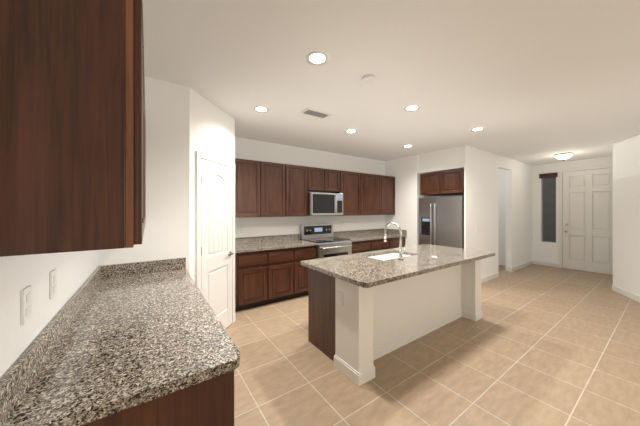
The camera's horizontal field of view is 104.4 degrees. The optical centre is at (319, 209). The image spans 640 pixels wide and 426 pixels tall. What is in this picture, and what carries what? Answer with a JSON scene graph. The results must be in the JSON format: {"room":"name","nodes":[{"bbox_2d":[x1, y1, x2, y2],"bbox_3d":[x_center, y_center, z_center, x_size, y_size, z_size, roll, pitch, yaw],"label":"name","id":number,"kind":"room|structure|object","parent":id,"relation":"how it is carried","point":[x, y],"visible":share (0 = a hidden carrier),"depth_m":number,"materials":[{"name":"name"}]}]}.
{"room":"kitchen","nodes":[
{"label":"kitchen","id":0,"kind":"room"},
{"bbox_2d":[0,76,639,378],"bbox_3d":[3.230,0.136,2.677,9.280,2.710,7.950,0,0,-35],"label":"wall","id":1,"kind":"structure","parent":0,"point":[502,195],"depth_m":4.19,"materials":[{"name":"paint"}]},
{"bbox_2d":[21,285,31,325],"bbox_3d":[-0.992,0.321,0.840,0.008,0.115,0.072,0,0,-35],"label":"electrical outlet","id":2,"kind":"object","parent":1,"relation":"attached to","point":[26,304],"visible":0.95,"depth_m":0.83,"materials":[{"name":"white plastic"}]},
{"bbox_2d":[0,265,103,425],"bbox_3d":[-1.334,0.524,1.349,0.022,0.106,1.798,0,0,-35],"label":"backsplash","id":3,"kind":"structure","parent":1,"relation":"attached to","point":[17,381],"depth_m":0.88,"materials":[{"name":"grey stone"}]},
{"bbox_2d":[50,269,56,298],"bbox_3d":[-1.156,0.321,1.077,0.008,0.115,0.072,0,0,-35],"label":"electrical outlet","id":4,"kind":"object","parent":1,"relation":"attached to","point":[53,283],"visible":0.95,"depth_m":1.07,"materials":[{"name":"white plastic"}]},
{"bbox_2d":[0,0,145,256],"bbox_3d":[-0.854,-0.339,0.920,0.322,0.920,0.505,0,0,-35],"label":"upper cabinet","id":5,"kind":"object","parent":1,"relation":"attached to","point":[72,135],"visible":1,"depth_m":0.70,"materials":[{"name":"brown wood"}]},
{"bbox_2d":[104,257,185,276],"bbox_3d":[-1.576,0.524,2.262,0.622,0.106,0.022,0,0,-35],"label":"backsplash","id":6,"kind":"structure","parent":1,"relation":"attached to","point":[126,270],"depth_m":2.24,"materials":[{"name":"grey stone"}]},
{"bbox_2d":[196,150,235,323],"bbox_3d":[-1.211,0.440,2.900,0.019,2.102,0.877,0,0,10],"label":"door frame","id":7,"kind":"structure","parent":1,"relation":"attached to","point":[200,155],"depth_m":2.60,"materials":[{"name":"white wood"}]},
{"bbox_2d":[201,159,233,328],"bbox_3d":[-1.206,0.470,2.928,0.451,2.018,0.455,0,0,-35],"label":"pantry door","id":8,"kind":"structure","parent":1,"relation":"in","point":[216,235],"depth_m":2.92,"materials":[{"name":"white wood"}]},
{"bbox_2d":[235,158,266,217],"bbox_3d":[-1.263,-0.339,4.048,0.614,0.920,0.325,0,0,-35],"label":"upper cabinet","id":9,"kind":"object","parent":1,"relation":"attached to","point":[266,189],"depth_m":3.96,"materials":[{"name":"brown wood"}]},
{"bbox_2d":[267,162,290,216],"bbox_3d":[-0.876,-0.339,4.317,0.582,0.920,0.325,0,0,-35],"label":"upper cabinet","id":10,"kind":"object","parent":1,"relation":"attached to","point":[278,174],"depth_m":4.24,"materials":[{"name":"brown wood"}]},
{"bbox_2d":[291,165,310,216],"bbox_3d":[-0.527,-0.339,4.559,0.518,0.920,0.325,0,0,-35],"label":"upper cabinet","id":11,"kind":"object","parent":1,"relation":"attached to","point":[300,175],"depth_m":4.49,"materials":[{"name":"brown wood"}]},
{"bbox_2d":[235,229,382,243],"bbox_3d":[0.020,0.524,5.125,3.951,0.106,0.022,0,0,-35],"label":"backsplash","id":12,"kind":"structure","parent":1,"relation":"attached to","point":[244,240],"depth_m":4.62,"materials":[{"name":"grey stone"}]},
{"bbox_2d":[311,167,326,192],"bbox_3d":[-0.130,-0.579,4.835,0.449,0.440,0.325,0,0,-35],"label":"upper cabinet","id":13,"kind":"object","parent":1,"relation":"attached to","point":[318,175],"depth_m":4.73,"materials":[{"name":"brown wood"}]},
{"bbox_2d":[308,192,342,215],"bbox_3d":[0.046,-0.104,4.865,0.760,0.430,0.478,0,0,-35],"label":"microwave","id":14,"kind":"object","parent":13,"relation":"attached to","point":[323,204],"visible":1,"depth_m":4.67,"materials":[{"name":"silver metal"}]},
{"bbox_2d":[327,169,342,193],"bbox_3d":[0.135,-0.579,5.020,0.450,0.440,0.325,0,0,-35],"label":"upper cabinet","id":15,"kind":"object","parent":1,"relation":"attached to","point":[334,177],"depth_m":4.95,"materials":[{"name":"brown wood"}]},
{"bbox_2d":[335,171,362,215],"bbox_3d":[0.581,-0.339,5.329,0.635,0.920,0.325,0,0,-35],"label":"upper cabinet","id":16,"kind":"object","parent":1,"relation":"attached to","point":[352,181],"depth_m":5.21,"materials":[{"name":"brown wood"}]},
{"bbox_2d":[363,174,382,213],"bbox_3d":[1.025,-0.339,5.638,0.699,0.920,0.325,0,0,-35],"label":"upper cabinet","id":17,"kind":"object","parent":1,"relation":"attached to","point":[372,183],"depth_m":5.55,"materials":[{"name":"brown wood"}]},
{"bbox_2d":[383,175,394,213],"bbox_3d":[1.469,-0.339,5.946,0.635,0.920,0.325,0,0,-35],"label":"upper cabinet","id":18,"kind":"object","parent":1,"relation":"attached to","point":[388,181],"depth_m":5.86,"materials":[{"name":"brown wood"}]},
{"bbox_2d":[383,228,406,235],"bbox_3d":[1.818,0.524,5.981,0.022,0.106,0.624,0,0,-35],"label":"backsplash","id":19,"kind":"structure","parent":1,"relation":"attached to","point":[404,232],"depth_m":5.92,"materials":[{"name":"grey stone"}]},
{"bbox_2d":[420,169,463,195],"bbox_3d":[2.703,-0.549,5.239,0.622,0.460,0.910,0,0,-35],"label":"upper cabinet","id":20,"kind":"object","parent":1,"relation":"attached to","point":[446,183],"visible":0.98,"depth_m":5.04,"materials":[{"name":"brown wood"}]},
{"bbox_2d":[481,272,498,282],"bbox_3d":[3.364,1.441,5.095,1.526,0.100,0.014,0,0,-35],"label":"baseboard","id":21,"kind":"structure","parent":1,"relation":"attached to","point":[490,277],"depth_m":5.23,"materials":[{"name":"white wood"}]},
{"bbox_2d":[512,260,532,271],"bbox_3d":[5.224,1.441,6.385,1.533,0.100,0.017,0,0,-35],"label":"baseboard","id":22,"kind":"structure","parent":1,"relation":"attached to","point":[523,265],"depth_m":6.35,"materials":[{"name":"white wood"}]},
{"bbox_2d":[533,260,558,267],"bbox_3d":[6.009,1.441,6.587,0.013,0.100,0.521,0,0,-35],"label":"baseboard","id":23,"kind":"structure","parent":1,"relation":"attached to","point":[534,262],"depth_m":6.58,"materials":[{"name":"white wood"}]},
{"bbox_2d":[539,172,557,177],"bbox_3d":[6.019,-0.901,6.545,0.044,0.115,0.370,0,0,-35],"label":"window valance","id":24,"kind":"object","parent":1,"relation":"attached to","point":[548,175],"visible":1,"depth_m":6.53,"materials":[{"name":"brown wood"}]},
{"bbox_2d":[542,177,555,241],"bbox_3d":[6.105,-0.034,6.605,0.025,1.790,0.300,0,0,-35],"label":"window","id":25,"kind":"structure","parent":1,"relation":"in","point":[548,216],"depth_m":6.62,"materials":[{"name":"grey glass"}]},
{"bbox_2d":[542,178,555,242],"bbox_3d":[6.074,0.010,6.583,0.030,1.694,0.288,0,0,-35],"label":"window blinds","id":26,"kind":"object","parent":25,"relation":"attached to","point":[546,188],"visible":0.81,"depth_m":6.58,"materials":[{"name":"grey"}]},
{"bbox_2d":[559,165,612,267],"bbox_3d":[6.442,0.236,5.941,0.037,2.510,1.054,0,0,-35],"label":"door frame","id":27,"kind":"structure","parent":1,"relation":"attached to","point":[560,205],"depth_m":6.32,"materials":[{"name":"white wood"}]},
{"bbox_2d":[563,168,612,274],"bbox_3d":[6.414,0.265,5.922,0.106,2.428,0.914,0,0,-35],"label":"front door","id":28,"kind":"structure","parent":1,"relation":"in","point":[587,220],"depth_m":5.94,"materials":[{"name":"white wood"}]},
{"bbox_2d":[612,285,639,302],"bbox_3d":[4.781,1.441,3.244,2.602,0.100,1.509,0,0,-35],"label":"baseboard","id":29,"kind":"structure","parent":1,"relation":"attached to","point":[630,295],"depth_m":4.25,"materials":[{"name":"white wood"}]},
{"bbox_2d":[143,0,639,164],"bbox_3d":[3.243,-1.259,2.746,9.540,0.080,8.210,0,0,-35],"label":"ceiling","id":30,"kind":"structure","parent":0,"point":[534,82],"depth_m":2.17,"materials":[{"name":"paint"}]},
{"bbox_2d":[254,106,268,112],"bbox_3d":[-0.710,-1.214,3.002,0.184,0.009,0.184,0,0,-35],"label":"recessed light","id":31,"kind":"object","parent":30,"relation":"in","point":[261,109],"visible":0.94,"depth_m":3.01,"materials":[{"name":"white"}]},
{"bbox_2d":[301,108,331,118],"bbox_3d":[-0.046,-1.210,3.134,0.360,0.016,0.170,0,0,-35],"label":"ceiling vent","id":32,"kind":"object","parent":30,"relation":"in","point":[315,113],"visible":0.98,"depth_m":3.11,"materials":[{"name":"white metal"}]},
{"bbox_2d":[306,51,328,65],"bbox_3d":[-0.022,-1.214,1.994,0.184,0.009,0.184,0,0,-35],"label":"recessed light","id":33,"kind":"object","parent":30,"relation":"in","point":[317,58],"visible":1,"depth_m":1.99,"materials":[{"name":"white"}]},
{"bbox_2d":[345,129,356,132],"bbox_3d":[0.483,-1.214,3.843,0.184,0.009,0.184,0,0,-35],"label":"recessed light","id":34,"kind":"object","parent":30,"relation":"in","point":[351,131],"visible":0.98,"depth_m":3.85,"materials":[{"name":"white"}]},
{"bbox_2d":[361,75,375,84],"bbox_3d":[0.450,-1.203,2.297,0.130,0.030,0.130,0,0,-35],"label":"smoke detector","id":35,"kind":"object","parent":30,"relation":"attached to","point":[368,79],"visible":1,"depth_m":2.28,"materials":[{"name":"white plastic"}]},
{"bbox_2d":[404,105,419,111],"bbox_3d":[1.102,-1.214,2.970,0.184,0.009,0.184,0,0,-35],"label":"recessed light","id":36,"kind":"object","parent":30,"relation":"in","point":[410,108],"visible":0.98,"depth_m":2.98,"materials":[{"name":"white"}]},
{"bbox_2d":[471,127,484,131],"bbox_3d":[2.385,-1.214,3.752,0.184,0.009,0.184,0,0,-35],"label":"recessed light","id":37,"kind":"object","parent":30,"relation":"in","point":[477,129],"visible":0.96,"depth_m":3.76,"materials":[{"name":"white"}]},
{"bbox_2d":[554,153,572,160],"bbox_3d":[5.349,-1.173,5.446,0.296,0.212,0.296,0,0,-35],"label":"light","id":38,"kind":"object","parent":30,"relation":"attached to","point":[563,156],"visible":0.92,"depth_m":5.37,"materials":[{"name":"white glass"}]},
{"bbox_2d":[225,264,639,425],"bbox_3d":[3.243,1.531,2.746,9.540,0.080,8.210,0,0,-35],"label":"floor","id":39,"kind":"structure","parent":0,"point":[539,345],"depth_m":2.34,"materials":[{"name":"tile"}]},
{"bbox_2d":[84,373,233,425],"bbox_3d":[-0.735,1.054,1.012,0.620,0.874,0.509,0,0,-35],"label":"base cabinet","id":40,"kind":"object","parent":39,"relation":"on","point":[211,403],"depth_m":0.89,"materials":[{"name":"brown wood"}]},
{"bbox_2d":[4,269,239,425],"bbox_3d":[-1.078,0.597,1.527,0.644,0.040,1.798,0,0,-35],"label":"countertop","id":41,"kind":"structure","parent":40,"relation":"on","point":[141,338],"depth_m":1.00,"materials":[{"name":"grey stone"}]},
{"bbox_2d":[235,248,274,311],"bbox_3d":[-1.178,1.054,3.928,0.618,0.874,0.620,0,0,-35],"label":"base cabinet","id":42,"kind":"object","parent":39,"relation":"on","point":[269,269],"depth_m":3.70,"materials":[{"name":"brown wood"}]},
{"bbox_2d":[235,240,314,251],"bbox_3d":[-0.824,0.597,4.158,1.462,0.040,0.646,0,0,-35],"label":"countertop","id":43,"kind":"structure","parent":42,"relation":"on","point":[267,245],"depth_m":4.04,"materials":[{"name":"grey stone"}]},
{"bbox_2d":[275,248,298,301],"bbox_3d":[-0.792,1.054,4.197,0.590,0.874,0.620,0,0,-35],"label":"base cabinet","id":44,"kind":"object","parent":39,"relation":"on","point":[286,259],"depth_m":4.01,"materials":[{"name":"brown wood"}]},
{"bbox_2d":[299,244,317,296],"bbox_3d":[-0.445,1.054,4.437,0.522,0.874,0.620,0,0,-35],"label":"base cabinet","id":45,"kind":"object","parent":39,"relation":"on","point":[304,253],"depth_m":4.20,"materials":[{"name":"brown wood"}]},
{"bbox_2d":[300,223,351,258],"bbox_3d":[0.127,0.883,4.748,0.762,1.185,0.707,0,0,-35],"label":"range","id":46,"kind":"object","parent":39,"relation":"on","point":[329,244],"visible":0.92,"depth_m":4.71,"materials":[{"name":"silver metal"}]},
{"bbox_2d":[351,240,374,253],"bbox_3d":[0.666,1.054,5.210,0.639,0.874,0.620,0,0,-35],"label":"base cabinet","id":47,"kind":"object","parent":39,"relation":"on","point":[358,246],"depth_m":4.97,"materials":[{"name":"brown wood"}]},
{"bbox_2d":[333,232,398,239],"bbox_3d":[1.116,0.597,5.506,1.716,0.040,0.646,0,0,-35],"label":"countertop","id":48,"kind":"structure","parent":47,"relation":"on","point":[370,235],"depth_m":5.34,"materials":[{"name":"grey stone"}]},
{"bbox_2d":[375,240,390,250],"bbox_3d":[1.109,1.054,5.517,0.706,0.874,0.620,0,0,-35],"label":"base cabinet","id":49,"kind":"object","parent":39,"relation":"on","point":[379,244],"depth_m":5.30,"materials":[{"name":"brown wood"}]},
{"bbox_2d":[308,252,482,386],"bbox_3d":[1.031,1.054,3.116,2.332,0.874,0.883,0,0,-35],"label":"kitchen island","id":50,"kind":"object","parent":39,"relation":"on","point":[392,302],"depth_m":2.64,"materials":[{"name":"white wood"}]},
{"bbox_2d":[300,244,494,287],"bbox_3d":[1.069,0.597,3.062,2.450,0.040,1.030,0,0,-35],"label":"island countertop","id":51,"kind":"structure","parent":50,"relation":"on","point":[362,271],"depth_m":2.66,"materials":[{"name":"grey stone"}]},
{"bbox_2d":[384,222,405,259],"bbox_3d":[0.903,0.362,2.994,0.121,0.428,0.277,0,0,-35],"label":"faucet","id":52,"kind":"object","parent":51,"relation":"on","point":[401,252],"visible":1,"depth_m":2.89,"materials":[{"name":"silver metal"}]},
{"bbox_2d":[391,236,405,248],"bbox_3d":[1.551,1.054,5.824,0.639,0.874,0.620,0,0,-35],"label":"base cabinet","id":53,"kind":"object","parent":39,"relation":"on","point":[395,240],"depth_m":5.58,"materials":[{"name":"brown wood"}]},
{"bbox_2d":[419,196,463,248],"bbox_3d":[2.738,0.616,5.303,0.852,1.750,0.915,0,0,-35],"label":"refrigerator","id":54,"kind":"object","parent":39,"relation":"on","point":[441,221],"visible":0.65,"depth_m":5.04,"materials":[{"name":"silver metal"}]}
]}

